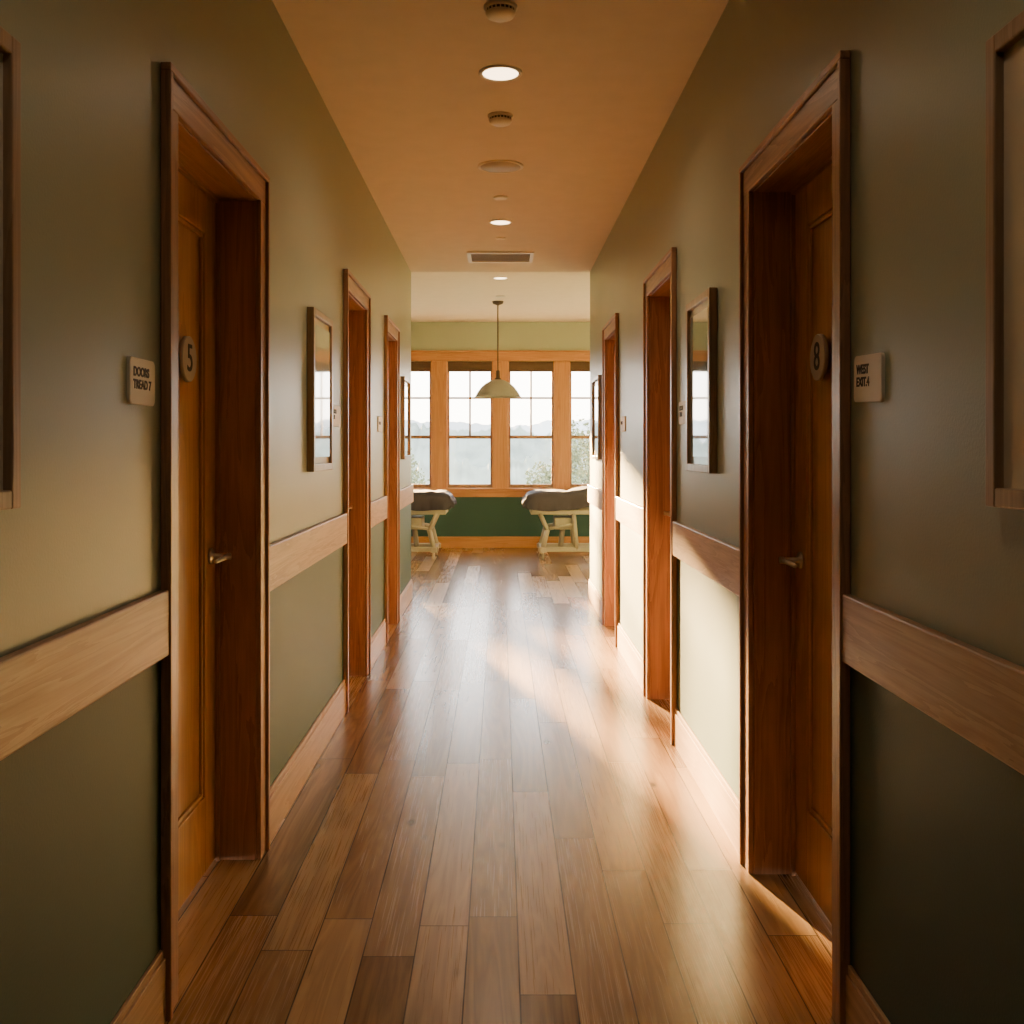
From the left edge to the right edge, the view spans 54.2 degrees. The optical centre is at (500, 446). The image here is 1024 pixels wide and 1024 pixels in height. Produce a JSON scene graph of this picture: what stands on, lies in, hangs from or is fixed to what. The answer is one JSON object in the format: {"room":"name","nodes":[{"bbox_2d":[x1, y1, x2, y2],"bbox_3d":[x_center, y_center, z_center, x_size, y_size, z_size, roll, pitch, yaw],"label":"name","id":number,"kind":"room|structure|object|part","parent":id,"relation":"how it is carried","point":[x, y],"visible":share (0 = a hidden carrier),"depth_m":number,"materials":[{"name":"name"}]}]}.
{"room":"clinic corridor","nodes":[
{"label":"clinic corridor","id":0,"kind":"room"},
{"bbox_2d":[0,0,410,1023],"bbox_3d":[-0.895,-0.182,2.870,0.190,3.064,12.140,0,0,0],"label":"wall","id":1,"kind":"structure","parent":0,"point":[80,802],"depth_m":2.10,"materials":[{"name":"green paint"}]},
{"bbox_2d":[0,26,20,509],"bbox_3d":[-0.785,-0.276,1.329,0.030,0.748,0.558,0,0,0],"label":"framed picture","id":2,"kind":"object","parent":1,"relation":"attached to","point":[10,47],"visible":1,"depth_m":1.58,"materials":[{"name":"brown wood"}]},
{"bbox_2d":[127,356,154,405],"bbox_3d":[-0.796,-0.144,2.217,0.009,0.102,0.155,0,0,0],"label":"wall sign","id":3,"kind":"object","parent":1,"relation":"attached to","point":[140,372],"visible":1,"depth_m":2.20,"materials":[{"name":"beige plastic"}]},
{"bbox_2d":[0,484,412,760],"bbox_3d":[-0.789,0.412,2.870,0.022,0.155,12.140,0,0,0],"label":"trim","id":4,"kind":"structure","parent":1,"relation":"attached to","point":[45,682],"depth_m":1.93,"materials":[{"name":"brown wood"}]},
{"bbox_2d":[161,62,269,910],"bbox_3d":[-0.882,0.218,2.854,0.216,2.248,1.011,0,0,0],"label":"door","id":5,"kind":"structure","parent":1,"relation":"in","point":[214,166],"depth_m":3.06,"materials":[{"name":"brown wood"}]},
{"bbox_2d":[178,336,196,381],"bbox_3d":[-0.924,-0.260,2.956,0.012,0.136,0.136,0,0,0],"label":"number plate","id":6,"kind":"object","parent":5,"relation":"attached to","point":[187,376],"visible":0.98,"depth_m":2.92,"materials":[{"name":"beige wood"}]},
{"bbox_2d":[187,344,192,370],"bbox_3d":[-0.917,-0.263,2.955,0.002,0.081,0.046,0,0,0],"label":"number digit","id":7,"kind":"object","parent":6,"relation":"attached to","point":[189,345],"depth_m":2.95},
{"bbox_3d":[-0.951,0.215,2.854,0.029,1.774,0.591,0,0,0],"label":"panel","id":8,"kind":"part","parent":5,"relation":"part of","materials":[{"name":"brown wood"}]},
{"bbox_3d":[-0.950,0.270,2.854,0.040,2.144,0.821,0,0,0],"label":"frame","id":9,"kind":"part","parent":5,"relation":"part of","materials":[{"name":"brown wood"}]},
{"bbox_3d":[-0.896,0.350,3.158,0.068,0.052,0.142,0,0,0],"label":"lever handle","id":10,"kind":"part","parent":5,"relation":"part of","materials":[{"name":"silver metal"}]},
{"bbox_2d":[161,70,269,1020],"bbox_3d":[-0.787,0.232,2.854,0.026,2.236,1.011,0,0,0],"label":"casing legs","id":11,"kind":"object","parent":1,"relation":"attached to","point":[169,117],"visible":0.91,"depth_m":2.40,"materials":[{"name":"brown wood"}]},
{"bbox_2d":[214,200,255,860],"bbox_3d":[-0.895,0.273,2.854,0.190,2.155,0.871,0,0,0],"label":"door frame","id":12,"kind":"structure","parent":1,"relation":"attached to","point":[235,221],"depth_m":3.27,"materials":[{"name":"brown wood"}]},
{"bbox_2d":[110,579,412,1023],"bbox_3d":[-0.793,1.265,2.870,0.014,0.170,12.140,0,0,0],"label":"baseboard","id":13,"kind":"structure","parent":1,"relation":"attached to","point":[146,1003],"depth_m":3.71,"materials":[{"name":"brown wood"}]},
{"bbox_2d":[307,307,332,471],"bbox_3d":[-0.785,-0.238,4.365,0.030,0.683,0.470,0,0,0],"label":"framed picture","id":14,"kind":"object","parent":1,"relation":"attached to","point":[319,326],"visible":1,"depth_m":4.31,"materials":[{"name":"brown wood"}]},
{"bbox_2d":[315,324,329,456],"bbox_3d":[-0.781,-0.238,4.365,0.010,0.563,0.350,0,0,0],"label":"print","id":15,"kind":"object","parent":14,"relation":"attached to","point":[322,336],"depth_m":4.38},
{"bbox_2d":[333,405,339,426],"bbox_3d":[-0.796,-0.150,4.835,0.009,0.100,0.230,0,0,0],"label":"wall sign","id":16,"kind":"object","parent":1,"relation":"attached to","point":[336,409],"visible":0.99,"depth_m":4.83,"materials":[{"name":"beige plastic"}]},
{"bbox_2d":[349,310,364,675],"bbox_3d":[-0.895,0.273,5.530,0.190,2.155,0.760,0,0,0],"label":"door frame","id":17,"kind":"structure","parent":1,"relation":"attached to","point":[356,317],"depth_m":5.89,"materials":[{"name":"brown wood"}]},
{"bbox_2d":[343,269,370,508],"bbox_3d":[-0.882,0.218,5.530,0.216,2.248,0.900,0,0,0],"label":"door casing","id":18,"kind":"structure","parent":1,"relation":"in","point":[359,297],"depth_m":5.56,"materials":[{"name":"brown wood"}]},
{"bbox_2d":[343,273,370,712],"bbox_3d":[-0.787,0.232,5.530,0.026,2.236,0.900,0,0,0],"label":"casing legs","id":19,"kind":"object","parent":1,"relation":"attached to","point":[345,275],"visible":0.9,"depth_m":5.08,"materials":[{"name":"brown wood"}]},
{"bbox_2d":[377,416,382,431],"bbox_3d":[-0.796,-0.150,6.610,0.009,0.100,0.220,0,0,0],"label":"wall sign","id":20,"kind":"object","parent":1,"relation":"attached to","point":[379,419],"visible":1,"depth_m":6.55,"materials":[{"name":"beige plastic"}]},
{"bbox_2d":[388,341,394,623],"bbox_3d":[-0.895,0.273,7.285,0.190,2.155,0.690,0,0,0],"label":"door frame","id":21,"kind":"structure","parent":1,"relation":"attached to","point":[391,344],"depth_m":7.61,"materials":[{"name":"brown wood"}]},
{"bbox_2d":[384,315,399,340],"bbox_3d":[-0.882,0.218,7.285,0.216,2.248,0.830,0,0,0],"label":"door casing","id":22,"kind":"structure","parent":1,"relation":"in","point":[393,330],"depth_m":7.30,"materials":[{"name":"brown wood"}]},
{"bbox_2d":[384,318,399,642],"bbox_3d":[-0.787,0.232,7.285,0.026,2.236,0.830,0,0,0],"label":"casing legs","id":23,"kind":"object","parent":1,"relation":"attached to","point":[397,343],"visible":0.88,"depth_m":7.61,"materials":[{"name":"brown wood"}]},
{"bbox_2d":[401,376,410,458],"bbox_3d":[-0.785,-0.235,8.310,0.030,0.670,0.540,0,0,0],"label":"framed picture","id":24,"kind":"object","parent":1,"relation":"attached to","point":[405,382],"visible":1,"depth_m":8.24,"materials":[{"name":"brown wood"}]},
{"bbox_2d":[405,386,407,450],"bbox_3d":[-0.784,-0.235,8.310,0.003,0.530,0.400,0,0,0],"label":"print","id":25,"kind":"object","parent":24,"relation":"attached to","point":[406,387],"depth_m":8.33},
{"bbox_2d":[164,548,835,1023],"bbox_3d":[0.000,1.400,5.200,5.500,0.100,16.800,0,0,0],"label":"floor","id":26,"kind":"structure","parent":0,"point":[499,824],"depth_m":3.20,"materials":[{"name":"brown wood"}]},
{"bbox_2d":[411,490,456,559],"bbox_3d":[-1.525,0.759,12.175,1.955,1.181,0.695,0,0,0],"label":"table","id":27,"kind":"object","parent":26,"relation":"on","point":[435,503],"visible":0.22,"depth_m":11.91,"materials":[{"name":"wood"}]},
{"bbox_3d":[-1.450,1.002,12.175,1.600,0.505,0.630,0,0,0],"label":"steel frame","id":28,"kind":"part","parent":27,"relation":"part of","materials":[{"name":"beige wood"}]},
{"bbox_3d":[-1.525,0.506,12.175,1.850,0.475,0.650,0,0,0],"label":"mattress","id":29,"kind":"part","parent":27,"relation":"part of","materials":[{"name":"fabric"}]},
{"bbox_2d":[521,485,589,559],"bbox_3d":[1.235,0.759,12.175,1.955,1.181,0.695,0,0,0],"label":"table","id":30,"kind":"object","parent":26,"relation":"on","point":[572,502],"visible":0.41,"depth_m":11.91,"materials":[{"name":"wood"}]},
{"bbox_3d":[1.160,1.002,12.175,1.600,0.505,0.630,0,0,0],"label":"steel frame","id":31,"kind":"part","parent":30,"relation":"part of","materials":[{"name":"beige wood"}]},
{"bbox_2d":[411,322,589,536],"bbox_3d":[0.000,-0.237,13.500,5.200,3.175,0.200,0,0,0],"label":"wall","id":32,"kind":"structure","parent":0,"point":[471,516],"depth_m":13.40,"materials":[{"name":"green paint"}]},
{"bbox_2d":[411,361,431,487],"bbox_3d":[-1.233,-0.300,13.450,0.620,1.700,0.100,0,0,0],"label":"window","id":33,"kind":"structure","parent":32,"relation":"in","point":[429,435],"depth_m":13.46,"materials":[{"name":"brown wood"}]},
{"bbox_3d":[-1.233,-0.628,13.480,0.550,0.944,0.030,0,0,0],"label":"muntins","id":34,"kind":"part","parent":33,"relation":"part of","materials":[{"name":"wood"}]},
{"bbox_2d":[411,361,430,371],"bbox_3d":[-1.233,-1.079,13.432,0.592,0.137,0.045,0,0,0],"label":"roller blind","id":35,"kind":"object","parent":33,"relation":"attached to","point":[416,366],"visible":0.36,"depth_m":13.43,"materials":[{"name":"fabric"}]},
{"bbox_2d":[447,361,492,487],"bbox_3d":[-0.411,-0.300,13.450,0.620,1.700,0.100,0,0,0],"label":"window","id":36,"kind":"structure","parent":32,"relation":"in","point":[449,435],"depth_m":13.46,"materials":[{"name":"brown wood"}]},
{"bbox_2d":[448,361,491,371],"bbox_3d":[-0.411,-1.079,13.432,0.592,0.137,0.045,0,0,0],"label":"roller blind","id":37,"kind":"object","parent":36,"relation":"attached to","point":[453,366],"visible":1,"depth_m":13.43,"materials":[{"name":"fabric"}]},
{"bbox_3d":[-0.411,-0.628,13.480,0.550,0.944,0.030,0,0,0],"label":"muntins","id":38,"kind":"part","parent":36,"relation":"part of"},
{"bbox_2d":[413,488,571,496],"bbox_3d":[0.000,0.610,13.395,5.010,0.120,0.110,0,0,0],"label":"trim","id":39,"kind":"structure","parent":32,"relation":"attached to","point":[456,492],"depth_m":13.38,"materials":[{"name":"brown wood"}]},
{"bbox_2d":[411,350,589,360],"bbox_3d":[0.000,-1.220,13.377,5.010,0.140,0.045,0,0,0],"label":"trim","id":40,"kind":"structure","parent":32,"relation":"attached to","point":[416,355],"depth_m":13.37,"materials":[{"name":"brown wood"}]},
{"bbox_2d":[411,537,589,547],"bbox_3d":[0.000,1.275,13.393,5.200,0.150,0.015,0,0,0],"label":"baseboard","id":41,"kind":"structure","parent":32,"relation":"attached to","point":[446,542],"depth_m":13.39,"materials":[{"name":"brown wood"}]},
{"bbox_2d":[432,361,568,487],"bbox_3d":[0.000,-0.300,13.389,4.930,1.700,0.022,0,0,0],"label":"trim","id":42,"kind":"structure","parent":32,"relation":"attached to","point":[439,368],"depth_m":13.38,"materials":[{"name":"brown wood"}]},
{"bbox_2d":[508,361,553,487],"bbox_3d":[0.411,-0.300,13.450,0.620,1.700,0.100,0,0,0],"label":"window","id":43,"kind":"structure","parent":32,"relation":"in","point":[510,435],"depth_m":13.46,"materials":[{"name":"brown wood"}]},
{"bbox_2d":[509,361,552,371],"bbox_3d":[0.411,-1.079,13.432,0.592,0.137,0.045,0,0,0],"label":"roller blind","id":44,"kind":"object","parent":43,"relation":"attached to","point":[514,366],"visible":1,"depth_m":13.43,"materials":[{"name":"fabric"}]},
{"bbox_3d":[0.411,-0.628,13.480,0.550,0.944,0.030,0,0,0],"label":"muntins","id":45,"kind":"part","parent":43,"relation":"part of","materials":[{"name":"wood"}]},
{"bbox_2d":[569,361,589,487],"bbox_3d":[1.233,-0.300,13.450,0.620,1.700,0.100,0,0,0],"label":"window","id":46,"kind":"structure","parent":32,"relation":"in","point":[571,435],"depth_m":13.46,"materials":[{"name":"brown wood"}]},
{"bbox_2d":[570,361,589,371],"bbox_3d":[1.233,-1.079,13.432,0.592,0.137,0.045,0,0,0],"label":"roller blind","id":47,"kind":"object","parent":46,"relation":"attached to","point":[575,366],"visible":0.36,"depth_m":13.43,"materials":[{"name":"fabric"}]},
{"bbox_3d":[1.233,-0.628,13.480,0.550,0.944,0.030,0,0,0],"label":"muntins","id":48,"kind":"part","parent":46,"relation":"part of","materials":[{"name":"wood"}]},
{"bbox_2d":[411,272,589,321],"bbox_3d":[0.000,-1.750,11.170,5.200,0.150,4.460,0,0,0],"label":"ceiling","id":49,"kind":"structure","parent":0,"point":[435,296],"depth_m":11.13,"materials":[{"name":"white paint"}]},
{"bbox_2d":[475,301,520,397],"bbox_3d":[-0.030,-1.125,11.500,0.536,1.100,0.536,0,0,0],"label":"pendant lamp","id":50,"kind":"object","parent":49,"relation":"hanging from","point":[496,388],"visible":1,"depth_m":11.37,"materials":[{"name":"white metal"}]},
{"bbox_3d":[-0.030,-1.255,11.500,0.014,0.760,0.014,0,0,0],"label":"rod","id":51,"kind":"part","parent":50,"relation":"part of","materials":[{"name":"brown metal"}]},
{"bbox_3d":[-0.030,-0.675,11.500,0.536,0.200,0.536,0,0,0],"label":"lamp shade","id":52,"kind":"part","parent":50,"relation":"part of","materials":[{"name":"ceramic"}]},
{"bbox_2d":[493,276,507,279],"bbox_3d":[0.000,-1.671,9.900,0.160,0.008,0.160,0,0,0],"label":"recessed light","id":53,"kind":"object","parent":49,"relation":"in","point":[498,277],"visible":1,"depth_m":9.91,"materials":[{"name":"white glass"}]},
{"bbox_2d":[272,0,728,271],"bbox_3d":[0.000,-1.639,2.870,1.600,0.150,12.140,0,0,0],"label":"ceiling","id":54,"kind":"structure","parent":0,"point":[400,82],"depth_m":4.59,"materials":[{"name":"paint"}]},
{"bbox_2d":[484,0,516,22],"bbox_3d":[0.000,-1.542,3.550,0.120,0.045,0.120,0,0,0],"label":"smoke detector","id":55,"kind":"object","parent":54,"relation":"attached to","point":[500,11],"visible":1,"depth_m":3.52,"materials":[{"name":"white plastic"}]},
{"bbox_2d":[486,4,514,10],"bbox_3d":[0.000,-1.546,3.550,0.106,0.011,0.106,0,0,0],"label":"vent","id":56,"kind":"object","parent":55,"relation":"attached to","point":[489,7],"depth_m":3.51,"materials":[{"name":"black plastic"}]},
{"bbox_2d":[478,64,522,81],"bbox_3d":[0.000,-1.560,4.180,0.184,0.008,0.184,0,0,0],"label":"recessed light","id":57,"kind":"object","parent":54,"relation":"in","point":[499,72],"visible":1,"depth_m":4.17,"materials":[{"name":"white plastic"}]},
{"bbox_2d":[488,111,512,126],"bbox_3d":[0.000,-1.542,4.720,0.120,0.045,0.120,0,0,0],"label":"smoke detector","id":58,"kind":"object","parent":54,"relation":"attached to","point":[500,118],"visible":1,"depth_m":4.68,"materials":[{"name":"white plastic"}]},
{"bbox_2d":[489,115,511,119],"bbox_3d":[0.000,-1.546,4.720,0.106,0.011,0.106,0,0,0],"label":"vent","id":59,"kind":"object","parent":58,"relation":"attached to","point":[491,117],"depth_m":4.68,"materials":[{"name":"brown plastic"}]},
{"bbox_2d":[488,219,512,225],"bbox_3d":[0.000,-1.560,6.950,0.168,0.008,0.168,0,0,0],"label":"recessed light","id":60,"kind":"object","parent":54,"relation":"in","point":[499,222],"visible":1,"depth_m":6.95,"materials":[{"name":"white plastic"}]},
{"bbox_2d":[493,195,507,199],"bbox_3d":[0.000,-1.558,6.260,0.090,0.011,0.090,0,0,0],"label":"cap","id":61,"kind":"object","parent":54,"relation":"attached to","point":[499,197],"visible":1,"depth_m":6.24,"materials":[{"name":"white plastic"}]},
{"bbox_2d":[467,252,533,262],"bbox_3d":[0.000,-1.558,8.220,0.540,0.012,0.440,0,0,0],"label":"ceiling air vent","id":62,"kind":"object","parent":54,"relation":"in","point":[473,257],"depth_m":8.23,"materials":[{"name":"white metal"}]},
{"bbox_2d":[478,160,522,173],"bbox_3d":[0.000,-1.559,5.570,0.256,0.009,0.256,0,0,0],"label":"ceiling speaker","id":63,"kind":"object","parent":54,"relation":"attached to","point":[491,166],"depth_m":5.55},
{"bbox_2d":[590,0,1023,1023],"bbox_3d":[0.895,-0.182,2.870,0.190,3.064,12.140,0,0,0],"label":"wall","id":64,"kind":"structure","parent":0,"point":[937,819],"depth_m":2.03,"materials":[{"name":"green paint"}]},
{"bbox_2d":[592,375,601,459],"bbox_3d":[0.785,-0.235,8.175,0.030,0.670,0.550,0,0,0],"label":"framed picture","id":65,"kind":"object","parent":64,"relation":"attached to","point":[597,381],"visible":1,"depth_m":8.07,"materials":[{"name":"brown wood"}]},
{"bbox_2d":[594,385,597,450],"bbox_3d":[0.784,-0.235,8.175,0.003,0.530,0.410,0,0,0],"label":"print","id":66,"kind":"object","parent":65,"relation":"attached to","point":[595,386],"depth_m":8.21},
{"bbox_2d":[602,313,618,339],"bbox_3d":[0.882,0.218,7.185,0.216,2.248,0.870,0,0,0],"label":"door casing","id":67,"kind":"structure","parent":64,"relation":"in","point":[609,328],"depth_m":7.19,"materials":[{"name":"brown wood"}]},
{"bbox_2d":[602,316,618,646],"bbox_3d":[0.787,0.232,7.185,0.026,2.236,0.870,0,0,0],"label":"casing legs","id":68,"kind":"object","parent":64,"relation":"attached to","point":[604,342],"visible":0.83,"depth_m":7.53,"materials":[{"name":"brown wood"}]},
{"bbox_2d":[607,340,614,625],"bbox_3d":[0.895,0.273,7.185,0.190,2.155,0.730,0,0,0],"label":"door frame","id":69,"kind":"structure","parent":64,"relation":"attached to","point":[610,343],"depth_m":7.53,"materials":[{"name":"brown wood"}]},
{"bbox_2d":[621,416,625,431],"bbox_3d":[0.796,-0.150,6.490,0.009,0.100,0.220,0,0,0],"label":"wall sign","id":70,"kind":"object","parent":64,"relation":"attached to","point":[623,418],"visible":1,"depth_m":6.44,"materials":[{"name":"beige plastic"}]},
{"bbox_2d":[650,297,669,698],"bbox_3d":[0.895,0.273,4.985,0.190,2.155,0.770,0,0,0],"label":"door frame","id":71,"kind":"structure","parent":64,"relation":"attached to","point":[659,306],"depth_m":5.35,"materials":[{"name":"brown wood"}]},
{"bbox_2d":[643,247,676,516],"bbox_3d":[0.882,0.218,4.985,0.216,2.248,0.910,0,0,0],"label":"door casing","id":72,"kind":"structure","parent":64,"relation":"in","point":[657,282],"depth_m":5.03,"materials":[{"name":"brown wood"}]},
{"bbox_2d":[643,252,676,744],"bbox_3d":[0.787,0.232,4.985,0.026,2.236,0.910,0,0,0],"label":"casing legs","id":73,"kind":"object","parent":64,"relation":"attached to","point":[673,274],"visible":0.88,"depth_m":5.35,"materials":[{"name":"brown wood"}]},
{"bbox_2d":[679,400,685,423],"bbox_3d":[0.796,-0.150,4.340,0.009,0.100,0.220,0,0,0],"label":"wall sign","id":74,"kind":"object","parent":64,"relation":"attached to","point":[682,405],"visible":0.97,"depth_m":4.35,"materials":[{"name":"beige plastic"}]},
{"bbox_2d":[686,287,716,473],"bbox_3d":[0.785,-0.246,3.925,0.030,0.688,0.470,0,0,0],"label":"framed picture","id":75,"kind":"object","parent":64,"relation":"attached to","point":[701,312],"visible":1,"depth_m":3.88,"materials":[{"name":"brown wood"}]},
{"bbox_2d":[691,307,707,456],"bbox_3d":[0.784,-0.246,3.925,0.003,0.568,0.350,0,0,0],"label":"print","id":76,"kind":"object","parent":75,"relation":"attached to","point":[699,317],"depth_m":3.93},
{"bbox_2d":[588,579,890,1023],"bbox_3d":[0.793,1.265,2.870,0.014,0.170,12.140,0,0,0],"label":"baseboard","id":77,"kind":"structure","parent":64,"relation":"attached to","point":[861,1007],"depth_m":3.71,"materials":[{"name":"brown wood"}]},
{"bbox_2d":[753,191,796,875],"bbox_3d":[0.895,0.273,2.765,0.190,2.155,0.830,0,0,0],"label":"door frame","id":78,"kind":"structure","parent":64,"relation":"attached to","point":[774,213],"depth_m":3.16,"materials":[{"name":"brown wood"}]},
{"bbox_2d":[739,50,849,923],"bbox_3d":[0.882,0.218,2.765,0.216,2.248,0.970,0,0,0],"label":"door","id":79,"kind":"structure","parent":64,"relation":"in","point":[795,156],"depth_m":2.98,"materials":[{"name":"brown wood"}]},
{"bbox_3d":[0.896,0.350,3.048,0.068,0.052,0.142,0,0,0],"label":"lever handle","id":80,"kind":"part","parent":79,"relation":"part of","materials":[{"name":"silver metal"}]},
{"bbox_3d":[0.950,0.270,2.765,0.040,2.144,0.780,0,0,0],"label":"frame","id":81,"kind":"part","parent":79,"relation":"part of","materials":[{"name":"brown wood"}]},
{"bbox_2d":[810,334,828,380],"bbox_3d":[0.924,-0.260,2.902,0.012,0.136,0.136,0,0,0],"label":"number plate","id":82,"kind":"object","parent":79,"relation":"attached to","point":[818,375],"visible":0.99,"depth_m":2.87,"materials":[{"name":"beige wood"}]},
{"bbox_2d":[814,342,819,369],"bbox_3d":[0.918,-0.264,2.902,0.002,0.082,0.051,0,0,0],"label":"number digit","id":83,"kind":"object","parent":82,"relation":"attached to","point":[816,344],"depth_m":2.90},
{"bbox_3d":[0.951,0.215,2.765,0.029,1.774,0.550,0,0,0],"label":"panel","id":84,"kind":"part","parent":79,"relation":"part of","materials":[{"name":"brown wood"}]},
{"bbox_2d":[739,59,849,1023],"bbox_3d":[0.787,0.232,2.765,0.026,2.236,0.970,0,0,0],"label":"casing legs","id":85,"kind":"object","parent":64,"relation":"attached to","point":[841,107],"visible":0.94,"depth_m":2.34,"materials":[{"name":"brown wood"}]},
{"bbox_2d":[588,484,1023,774],"bbox_3d":[0.789,0.412,2.870,0.022,0.155,12.140,0,0,0],"label":"trim","id":86,"kind":"structure","parent":64,"relation":"attached to","point":[976,693],"depth_m":1.85,"materials":[{"name":"brown wood"}]},
{"bbox_2d":[854,353,884,401],"bbox_3d":[0.796,-0.148,2.163,0.009,0.108,0.168,0,0,0],"label":"wall sign","id":87,"kind":"object","parent":64,"relation":"attached to","point":[869,370],"visible":1,"depth_m":2.15,"materials":[{"name":"beige plastic"}]},
{"bbox_2d":[986,10,1023,510],"bbox_3d":[0.785,-0.276,1.305,0.030,0.739,0.570,0,0,0],"label":"framed picture","id":88,"kind":"object","parent":64,"relation":"attached to","point":[1004,49],"visible":1,"depth_m":1.56,"materials":[{"name":"brown wood"}]},
{"label":"outside","id":89,"kind":"structure","parent":0,"visible":0},
{"bbox_3d":[0.000,9.450,217.500,600.000,0.200,405.000,0,0,0],"label":"ground","id":90,"kind":"structure","parent":89,"visible":0},
{"bbox_2d":[411,448,428,483],"bbox_3d":[-2.358,4.678,22.964,1.747,9.344,1.888,0,0,-27],"label":"tree","id":91,"kind":"object","parent":90,"relation":"on","point":[414,480],"visible":0.02,"depth_m":22.95,"materials":[{"name":"green plant"}]},
{"bbox_2d":[411,453,586,483],"bbox_3d":[0.000,4.853,72.800,96.000,8.994,14.400,0,0,0],"label":"tree line","id":92,"kind":"object","parent":90,"relation":"on","point":[464,472],"visible":0.02,"depth_m":78.49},
{"bbox_2d":[411,419,589,434],"bbox_3d":[0.000,-0.945,382.200,504.000,28.590,75.600,0,0,0],"label":"hill","id":93,"kind":"structure","parent":90,"relation":"on","point":[543,428],"depth_m":412.98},
{"bbox_2d":[411,423,589,468],"bbox_3d":[0.000,4.342,172.900,228.000,18.016,34.200,0,0,0],"label":"wooded hill","id":94,"kind":"structure","parent":90,"relation":"on","point":[477,451],"depth_m":181.94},
{"bbox_2d":[524,461,576,483],"bbox_3d":[1.020,4.817,19.990,1.229,9.066,1.222,0,0,23],"label":"tree","id":95,"kind":"object","parent":90,"relation":"on","point":[543,479],"visible":0.06,"depth_m":19.97,"materials":[{"name":"green plant"}]},
{"bbox_2d":[550,415,589,483],"bbox_3d":[2.000,4.309,22.012,1.912,10.083,1.906,0,0,0],"label":"tree","id":96,"kind":"object","parent":90,"relation":"on","point":[583,477],"visible":0.22,"depth_m":21.74,"materials":[{"name":"green plant"}]}
]}

